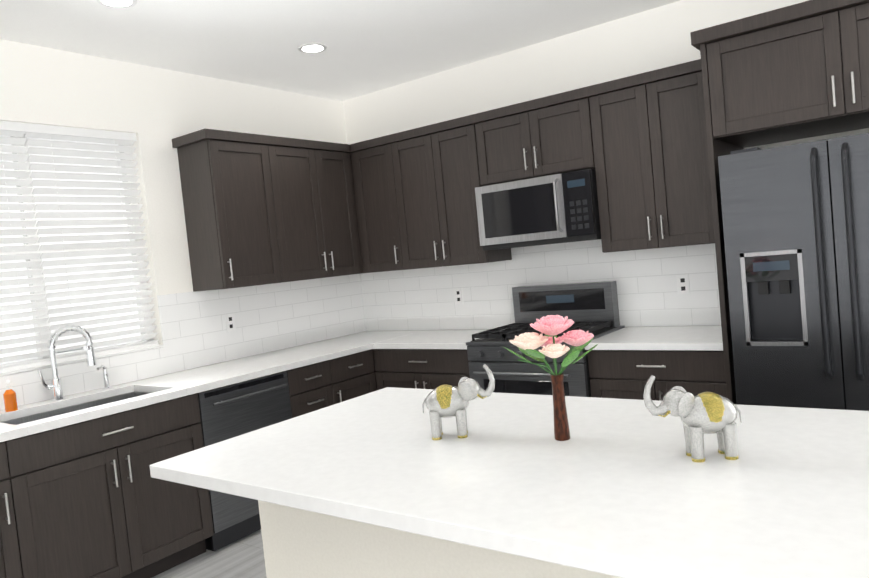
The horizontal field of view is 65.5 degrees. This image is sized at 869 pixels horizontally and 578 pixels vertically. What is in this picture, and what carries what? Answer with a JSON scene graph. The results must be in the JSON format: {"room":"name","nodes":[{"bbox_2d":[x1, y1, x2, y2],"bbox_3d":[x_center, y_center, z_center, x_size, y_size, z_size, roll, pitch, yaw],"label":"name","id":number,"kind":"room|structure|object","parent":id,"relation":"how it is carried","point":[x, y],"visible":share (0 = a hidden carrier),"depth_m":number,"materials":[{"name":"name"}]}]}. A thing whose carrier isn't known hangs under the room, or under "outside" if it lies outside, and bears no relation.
{"room":"kitchen","nodes":[
{"label":"kitchen","id":0,"kind":"room"},
{"bbox_2d":[28,393,179,476],"bbox_3d":[-1.564,0.690,3.221,0.004,0.206,0.768,-4,3,37],"label":"drawer","id":1,"kind":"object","parent":0,"relation":"attached to","point":[63,444],"depth_m":3.12,"materials":[{"name":"brown wood"}]},
{"bbox_2d":[0,39,359,403],"bbox_3d":[-3.282,0.299,2.007,0.200,2.770,9.200,-4,3,37],"label":"wall","id":2,"kind":"structure","parent":0,"point":[156,110],"depth_m":4.07,"materials":[{"name":"paint"}]},
{"bbox_2d":[0,121,163,375],"bbox_3d":[-2.114,-0.226,3.579,0.177,1.276,1.216,-4,3,37],"label":"window blinds","id":3,"kind":"object","parent":2,"relation":"attached to","point":[73,249],"visible":0.88,"depth_m":3.70,"materials":[{"name":"white plastic"}]},
{"bbox_2d":[0,274,367,409],"bbox_3d":[-2.113,0.353,3.398,0.007,0.475,5.200,-4,3,37],"label":"backsplash","id":4,"kind":"structure","parent":2,"relation":"attached to","point":[268,318],"depth_m":4.39,"materials":[{"name":"tile"}]},
{"bbox_2d":[225,313,235,331],"bbox_3d":[-1.340,0.221,4.436,0.004,0.114,0.070,-4,3,37],"label":"electrical outlet plate","id":5,"kind":"object","parent":4,"relation":"attached to","point":[230,318],"depth_m":4.43,"materials":[{"name":"white plastic"}]},
{"bbox_2d":[172,129,291,291],"bbox_3d":[-1.279,-0.488,4.315,0.328,0.950,0.505,-4,3,37],"label":"upper cabinet","id":6,"kind":"object","parent":2,"relation":"attached to","point":[262,209],"depth_m":4.16,"materials":[{"name":"brown wood"}]},
{"bbox_2d":[276,136,335,280],"bbox_3d":[-1.044,-0.526,4.634,0.328,0.950,0.530,-4,3,37],"label":"upper cabinet","id":7,"kind":"object","parent":2,"relation":"attached to","point":[305,178],"depth_m":4.61,"materials":[{"name":"brown wood"}]},
{"bbox_2d":[324,142,363,275],"bbox_3d":[-0.841,-0.559,4.909,0.328,0.950,0.398,-4,3,37],"label":"upper cabinet","id":8,"kind":"object","parent":2,"relation":"attached to","point":[337,156],"depth_m":4.89,"materials":[{"name":"brown wood"}]},
{"bbox_2d":[152,529,266,577],"bbox_3d":[0.461,1.504,-0.610,9.200,0.100,9.200,-4,3,37],"label":"floor","id":9,"kind":"structure","parent":0,"point":[242,557],"depth_m":3.46,"materials":[{"name":"wood"}]},
{"bbox_2d":[0,437,43,577],"bbox_3d":[-2.124,1.102,2.815,0.608,0.874,0.597,-4,3,37],"label":"base cabinet","id":10,"kind":"object","parent":9,"relation":"on","point":[20,557],"depth_m":2.83,"materials":[{"name":"brown wood"}]},
{"bbox_2d":[0,421,27,444],"bbox_3d":[-2.612,0.719,2.169,0.633,0.038,2.170,-4,3,37],"label":"countertop","id":11,"kind":"structure","parent":10,"relation":"on","point":[8,432],"depth_m":2.83,"materials":[{"name":"white stone"}]},
{"bbox_2d":[3,380,17,411],"bbox_3d":[-2.066,0.519,3.283,0.056,0.148,0.052,-4,3,37],"label":"soap bottle","id":12,"kind":"object","parent":11,"relation":"on","point":[10,399],"visible":1,"depth_m":3.27,"materials":[{"name":"orange plastic"}]},
{"bbox_2d":[32,429,213,577],"bbox_3d":[-1.719,1.147,3.354,0.608,0.655,0.977,-4,3,37],"label":"base cabinet","id":13,"kind":"object","parent":9,"relation":"on","point":[84,493],"depth_m":3.18,"materials":[{"name":"brown wood"}]},
{"bbox_2d":[12,393,135,428],"bbox_3d":[-1.888,0.710,3.462,0.004,0.206,0.768,-4,3,37],"label":"countertop","id":14,"kind":"structure","parent":13,"relation":"on","point":[50,416],"depth_m":3.27,"materials":[{"name":"white stone"}]},
{"bbox_2d":[136,393,171,404],"bbox_3d":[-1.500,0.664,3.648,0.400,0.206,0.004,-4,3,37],"label":"countertop","id":15,"kind":"structure","parent":13,"relation":"on","point":[139,396],"depth_m":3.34,"materials":[{"name":"white stone"}]},
{"bbox_2d":[196,371,291,550],"bbox_3d":[-1.229,0.963,3.962,0.631,0.868,0.602,-4,3,37],"label":"dishwasher","id":16,"kind":"object","parent":9,"relation":"on","point":[236,409],"visible":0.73,"depth_m":3.72,"materials":[{"name":"black metal"}]},
{"bbox_2d":[224,361,335,417],"bbox_3d":[-0.958,0.913,4.395,0.608,0.874,0.415,-4,3,37],"label":"base cabinet","id":17,"kind":"object","parent":9,"relation":"on","point":[310,387],"depth_m":4.17,"materials":[{"name":"brown wood"}]},
{"bbox_2d":[332,349,375,403],"bbox_3d":[-0.717,0.877,4.669,0.670,0.874,0.435,-4,3,37],"label":"base cabinet","id":18,"kind":"object","parent":9,"relation":"on","point":[353,374],"depth_m":4.48,"materials":[{"name":"brown wood"}]},
{"bbox_2d":[372,349,470,390],"bbox_3d":[0.094,0.799,4.648,0.827,0.874,0.670,-4,3,37],"label":"base cabinet","id":19,"kind":"object","parent":9,"relation":"on","point":[396,368],"depth_m":4.41,"materials":[{"name":"brown wood"}]},
{"bbox_2d":[120,330,423,396],"bbox_3d":[-0.911,0.444,4.475,0.633,0.038,2.068,-4,3,37],"label":"countertop","id":20,"kind":"structure","parent":19,"relation":"on","point":[184,383],"depth_m":4.07,"materials":[{"name":"white stone"}]},
{"bbox_2d":[37,325,95,400],"bbox_3d":[-1.918,0.379,3.517,0.091,0.377,0.278,-4,3,37],"label":"faucet","id":21,"kind":"object","parent":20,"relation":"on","point":[55,385],"visible":1,"depth_m":3.48,"materials":[{"name":"silver metal"}]},
{"bbox_2d":[97,365,110,389],"bbox_3d":[-1.800,0.480,3.668,0.078,0.139,0.087,-4,3,37],"label":"soap dispenser","id":22,"kind":"object","parent":20,"relation":"on","point":[105,379],"visible":1,"depth_m":3.69,"materials":[{"name":"silver metal"}]},
{"bbox_2d":[372,329,489,348],"bbox_3d":[0.079,0.341,4.628,0.782,0.038,0.633,-4,3,37],"label":"countertop","id":23,"kind":"structure","parent":19,"relation":"on","point":[430,339],"depth_m":4.53,"materials":[{"name":"white stone"}]},
{"bbox_2d":[258,503,605,577],"bbox_3d":[0.461,0.893,2.106,2.084,0.858,0.832,-4,3,37],"label":"kitchen island","id":24,"kind":"object","parent":9,"relation":"on","point":[296,544],"depth_m":2.09,"materials":[{"name":"white paint"}]},
{"bbox_2d":[150,387,868,577],"bbox_3d":[0.330,0.461,1.915,2.200,0.040,1.150,-4,3,37],"label":"island countertop","id":25,"kind":"structure","parent":24,"relation":"on","point":[622,497],"depth_m":1.63,"materials":[{"name":"white stone"}]},
{"bbox_2d":[422,364,494,439],"bbox_3d":[0.073,0.348,2.096,0.200,0.216,0.145,-4,3,37],"label":"elephant","id":26,"kind":"object","parent":25,"relation":"on","point":[445,401],"visible":1,"depth_m":2.07},
{"bbox_2d":[504,315,597,440],"bbox_3d":[0.344,0.256,1.942,0.248,0.362,0.332,-4,3,37],"label":"flowers","id":27,"kind":"object","parent":25,"relation":"on","point":[551,327],"visible":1,"depth_m":1.93,"materials":[{"name":"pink plant"}]},
{"bbox_2d":[643,375,741,461],"bbox_3d":[0.646,0.312,1.685,0.200,0.216,0.145,-4,3,37],"label":"elephant","id":28,"kind":"object","parent":25,"relation":"on","point":[700,415],"visible":1,"depth_m":1.65},
{"bbox_2d":[466,281,624,396],"bbox_3d":[0.700,0.598,4.144,0.756,1.205,0.704,-4,3,37],"label":"range","id":29,"kind":"object","parent":9,"relation":"on","point":[592,308],"visible":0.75,"depth_m":4.09,"materials":[{"name":"black metal"}]},
{"bbox_2d":[585,349,726,400],"bbox_3d":[1.344,0.721,3.756,0.718,0.874,0.608,-4,3,37],"label":"base cabinet","id":30,"kind":"object","parent":9,"relation":"on","point":[613,373],"depth_m":3.50,"materials":[{"name":"brown wood"}]},
{"bbox_2d":[585,325,722,352],"bbox_3d":[1.294,0.266,3.723,0.721,0.038,0.633,-4,3,37],"label":"countertop","id":31,"kind":"structure","parent":30,"relation":"on","point":[653,339],"depth_m":3.58,"materials":[{"name":"white stone"}]},
{"bbox_2d":[690,0,868,403],"bbox_3d":[1.988,-0.075,3.134,1.185,2.390,0.692,-4,3,37],"label":"cabinet","id":32,"kind":"object","parent":9,"relation":"on","point":[794,72],"visible":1,"depth_m":3.01,"materials":[{"name":"brown wood"}]},
{"bbox_2d":[718,133,868,410],"bbox_3d":[1.950,0.229,3.061,0.960,1.800,0.856,-4,3,37],"label":"refrigerator","id":33,"kind":"object","parent":9,"relation":"on","point":[795,217],"visible":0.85,"depth_m":2.87,"materials":[{"name":"black metal"}]},
{"bbox_2d":[0,0,679,100],"bbox_3d":[0.184,-1.349,-0.746,9.200,0.100,9.200,-4,3,37],"label":"ceiling","id":34,"kind":"structure","parent":0,"point":[374,45],"depth_m":3.80,"materials":[{"name":"paint"}]},
{"bbox_2d":[97,0,136,7],"bbox_3d":[-1.453,-1.319,3.087,0.170,0.007,0.170,-4,3,37],"label":"recessed light","id":35,"kind":"object","parent":34,"relation":"in","point":[119,3],"visible":1,"depth_m":3.11,"materials":[{"name":"white"}]},
{"bbox_2d":[298,43,326,52],"bbox_3d":[-0.726,-1.434,4.023,0.170,0.007,0.170,-4,3,37],"label":"recessed light","id":36,"kind":"object","parent":34,"relation":"in","point":[312,48],"visible":0.96,"depth_m":4.01,"materials":[{"name":"white"}]},
{"bbox_2d":[343,0,868,330],"bbox_3d":[3.062,-0.357,2.868,9.000,2.770,0.200,-4,3,37],"label":"wall","id":37,"kind":"structure","parent":0,"point":[648,40],"depth_m":4.30,"materials":[{"name":"paint"}]},
{"bbox_2d":[348,133,411,272],"bbox_3d":[-0.310,-0.614,4.992,0.470,0.950,0.328,-4,3,37],"label":"upper cabinet","id":38,"kind":"object","parent":37,"relation":"attached to","point":[376,161],"depth_m":4.86,"materials":[{"name":"brown wood"}]},
{"bbox_2d":[396,115,511,268],"bbox_3d":[0.087,-0.639,4.696,0.760,0.950,0.328,-4,3,37],"label":"upper cabinet","id":39,"kind":"object","parent":37,"relation":"attached to","point":[440,164],"depth_m":4.52,"materials":[{"name":"brown wood"}]},
{"bbox_2d":[454,288,462,303],"bbox_3d":[0.175,0.052,4.908,0.070,0.114,0.004,-4,3,37],"label":"electrical outlet plate","id":40,"kind":"object","parent":37,"relation":"attached to","point":[458,295],"depth_m":4.91,"materials":[{"name":"white plastic"}]},
{"bbox_2d":[473,86,595,186],"bbox_3d":[0.680,-0.923,4.225,0.780,0.455,0.328,-4,3,37],"label":"upper cabinet","id":41,"kind":"object","parent":37,"relation":"attached to","point":[552,134],"depth_m":4.07,"materials":[{"name":"brown wood"}]},
{"bbox_2d":[475,169,600,250],"bbox_3d":[0.686,-0.478,4.197,0.772,0.402,0.452,-4,3,37],"label":"microwave","id":42,"kind":"object","parent":41,"relation":"attached to","point":[555,209],"visible":1,"depth_m":4.03,"materials":[{"name":"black metal"}]},
{"bbox_2d":[360,239,720,330],"bbox_3d":[0.589,-0.006,4.603,2.872,0.555,0.008,-4,3,37],"label":"backsplash","id":43,"kind":"structure","parent":37,"relation":"attached to","point":[421,298],"depth_m":4.48,"materials":[{"name":"tile"}]},
{"bbox_2d":[676,274,689,293],"bbox_3d":[1.456,-0.027,3.953,0.070,0.114,0.004,-4,3,37],"label":"electrical outlet plate","id":44,"kind":"object","parent":43,"relation":"attached to","point":[683,287],"depth_m":3.95,"materials":[{"name":"white plastic"}]},
{"bbox_2d":[588,59,714,252],"bbox_3d":[1.280,-0.712,3.807,0.660,0.950,0.328,-4,3,37],"label":"upper cabinet","id":45,"kind":"object","parent":37,"relation":"attached to","point":[649,135],"depth_m":3.67,"materials":[{"name":"brown wood"}]}
]}

